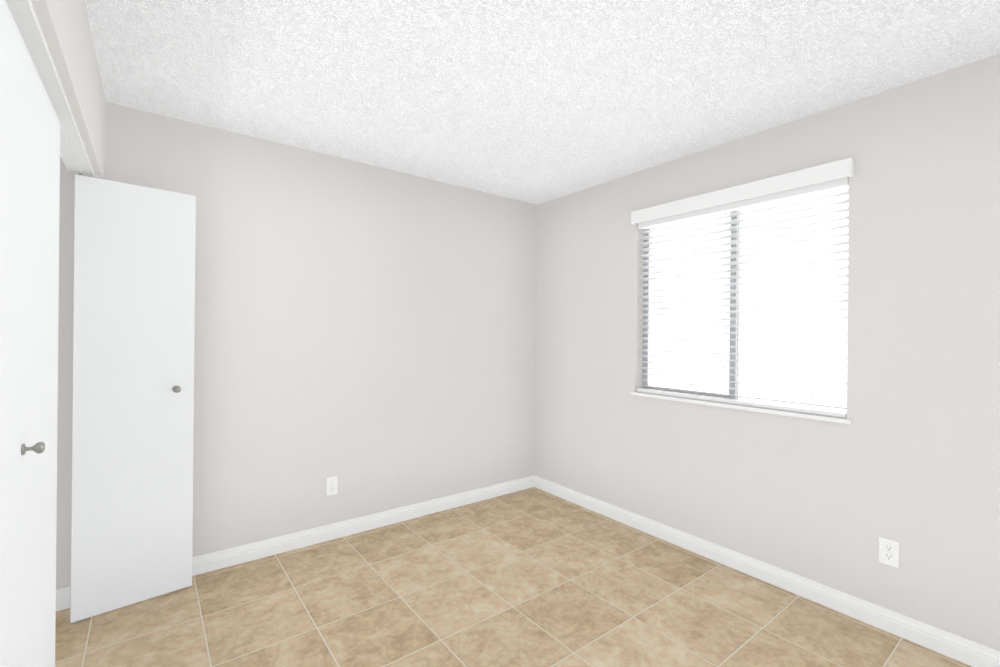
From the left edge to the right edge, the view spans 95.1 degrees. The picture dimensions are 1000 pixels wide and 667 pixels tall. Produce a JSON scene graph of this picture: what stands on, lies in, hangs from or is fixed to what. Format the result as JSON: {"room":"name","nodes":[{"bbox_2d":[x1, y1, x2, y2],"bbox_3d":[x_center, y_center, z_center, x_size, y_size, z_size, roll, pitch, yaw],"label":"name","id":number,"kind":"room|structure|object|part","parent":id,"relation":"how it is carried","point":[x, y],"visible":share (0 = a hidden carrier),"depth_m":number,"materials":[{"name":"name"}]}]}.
{"room":"empty bedroom","nodes":[
{"label":"empty bedroom","id":0,"kind":"room"},
{"bbox_2d":[31,0,104,178],"bbox_3d":[-1.371,-0.933,1.399,0.120,0.400,2.037,1,0,-37],"label":"wall","id":1,"kind":"structure","parent":0,"point":[65,28],"depth_m":1.48,"materials":[{"name":"paint"}]},
{"bbox_2d":[0,0,59,666],"bbox_3d":[-1.127,0.295,1.067,0.076,2.004,1.191,1,0,-37],"label":"closet door","id":2,"kind":"structure","parent":1,"relation":"in","point":[29,198],"depth_m":1.16,"materials":[{"name":"white wood"}]},
{"bbox_2d":[5,0,93,175],"bbox_3d":[-1.334,-0.727,1.332,0.086,0.013,1.880,1,0,-37],"label":"track rail","id":3,"kind":"object","parent":1,"relation":"attached to","point":[74,155],"visible":0.72,"depth_m":1.33,"materials":[{"name":"white wood"}]},
{"bbox_2d":[70,171,102,620],"bbox_3d":[-1.943,0.281,2.156,0.095,2.040,0.152,1,0,-37],"label":"door frame","id":4,"kind":"structure","parent":1,"relation":"attached to","point":[90,174],"depth_m":2.07,"materials":[{"name":"paint"}]},
{"bbox_2d":[71,173,195,623],"bbox_3d":[-1.748,0.289,2.203,0.454,2.023,0.127,1,0,-43],"label":"closet door","id":5,"kind":"structure","parent":1,"relation":"in","point":[133,397],"depth_m":2.17,"materials":[{"name":"white wood"}]},
{"bbox_2d":[56,102,536,589],"bbox_3d":[-1.152,0.089,2.946,3.858,2.440,0.150,1,0,-37],"label":"wall","id":6,"kind":"structure","parent":0,"point":[365,333],"depth_m":2.90,"materials":[{"name":"paint"}]},
{"bbox_2d":[56,587,69,610],"bbox_3d":[-2.280,1.251,1.993,0.625,0.094,0.015,1,0,-37],"label":"baseboard","id":7,"kind":"structure","parent":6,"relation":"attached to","point":[63,599],"depth_m":2.15,"materials":[{"name":"white wood"}]},
{"bbox_2d":[326,476,337,495],"bbox_3d":[-1.070,0.972,2.916,0.070,0.115,0.007,1,0,-37],"label":"electrical outlet","id":8,"kind":"object","parent":6,"relation":"attached to","point":[331,485],"visible":1,"depth_m":2.91,"materials":[{"name":"white plastic"}]},
{"bbox_2d":[192,475,534,575],"bbox_3d":[-0.826,1.265,3.098,2.838,0.094,0.015,1,0,-37],"label":"baseboard","id":9,"kind":"structure","parent":6,"relation":"attached to","point":[205,563],"depth_m":2.95,"materials":[{"name":"white wood"}]},
{"bbox_2d":[55,487,971,666],"bbox_3d":[0.113,1.370,1.268,3.858,0.100,4.367,1,0,-37],"label":"floor","id":10,"kind":"structure","parent":0,"point":[533,577],"depth_m":2.17,"materials":[{"name":"tile"}]},
{"bbox_2d":[85,0,999,204],"bbox_3d":[0.136,-1.169,1.268,3.858,0.100,4.367,1,0,-37],"label":"ceiling","id":11,"kind":"structure","parent":0,"point":[536,102],"depth_m":1.95,"materials":[{"name":"white paint"}]},
{"bbox_2d":[535,53,999,651],"bbox_3d":[1.600,0.115,2.390,0.150,2.440,4.067,1,0,-37],"label":"wall","id":12,"kind":"structure","parent":0,"point":[923,428],"depth_m":2.15,"materials":[{"name":"paint"}]},
{"bbox_2d":[630,392,851,423],"bbox_3d":[1.317,0.417,2.687,0.107,0.020,1.250,1,0,-37],"label":"window sill","id":13,"kind":"structure","parent":12,"relation":"on","point":[835,419],"depth_m":2.52,"materials":[{"name":"white wood"}]},
{"bbox_2d":[631,157,853,224],"bbox_3d":[1.288,-0.788,2.653,0.042,0.084,1.241,1,0,-37],"label":"blind valance","id":14,"kind":"object","parent":12,"relation":"attached to","point":[842,168],"visible":1,"depth_m":2.50,"materials":[{"name":"white plastic"}]},
{"bbox_2d":[637,189,848,417],"bbox_3d":[1.356,-0.178,2.713,0.121,1.170,1.210,1,0,-37],"label":"window blind","id":15,"kind":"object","parent":12,"relation":"in","point":[734,270],"depth_m":2.62,"materials":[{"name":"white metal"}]},
{"bbox_3d":[1.324,0.393,2.692,0.052,0.020,1.194,1,0,-37],"label":"window blind bottom rail","id":16,"kind":"part","parent":15,"relation":"part of","materials":[{"name":"white plastic"}]},
{"bbox_2d":[638,177,848,229],"bbox_3d":[1.334,-0.739,2.692,0.056,0.043,1.194,1,0,-37],"label":"blind headrail","id":17,"kind":"object","parent":15,"relation":"attached to","point":[817,188],"visible":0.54,"depth_m":2.55,"materials":[{"name":"white plastic"}]},
{"bbox_2d":[654,227,656,390],"bbox_3d":[1.032,-0.170,3.040,0.002,1.101,0.002,1,0,-37],"label":"blind cord","id":18,"kind":"object","parent":17,"relation":"hanging from","point":[656,227],"depth_m":3.04,"materials":[{"name":"white fabric"}]},
{"bbox_2d":[727,219,728,359],"bbox_3d":[1.350,-0.167,2.708,0.002,1.101,0.002,1,0,-37],"label":"blind cord","id":19,"kind":"object","parent":17,"relation":"hanging from","point":[727,328],"depth_m":2.71,"materials":[{"name":"white fabric"}]},
{"bbox_2d":[534,476,999,666],"bbox_3d":[1.524,1.287,2.340,0.015,0.094,4.067,1,0,-37],"label":"baseboard","id":20,"kind":"structure","parent":12,"relation":"attached to","point":[961,649],"depth_m":2.31,"materials":[{"name":"white wood"}]},
{"bbox_2d":[879,537,898,567],"bbox_3d":[1.748,0.984,2.055,0.007,0.115,0.070,1,0,-37],"label":"electrical outlet","id":21,"kind":"object","parent":12,"relation":"attached to","point":[889,552],"visible":1,"depth_m":2.05,"materials":[{"name":"white plastic"}]},
{"label":"outside","id":22,"kind":"structure","parent":0,"visible":0},
{"bbox_2d":[649,188,848,410],"bbox_3d":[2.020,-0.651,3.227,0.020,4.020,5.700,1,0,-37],"label":"window pane","id":23,"kind":"structure","parent":22,"point":[780,359],"depth_m":3.34,"materials":[{"name":"glass"}]}
]}

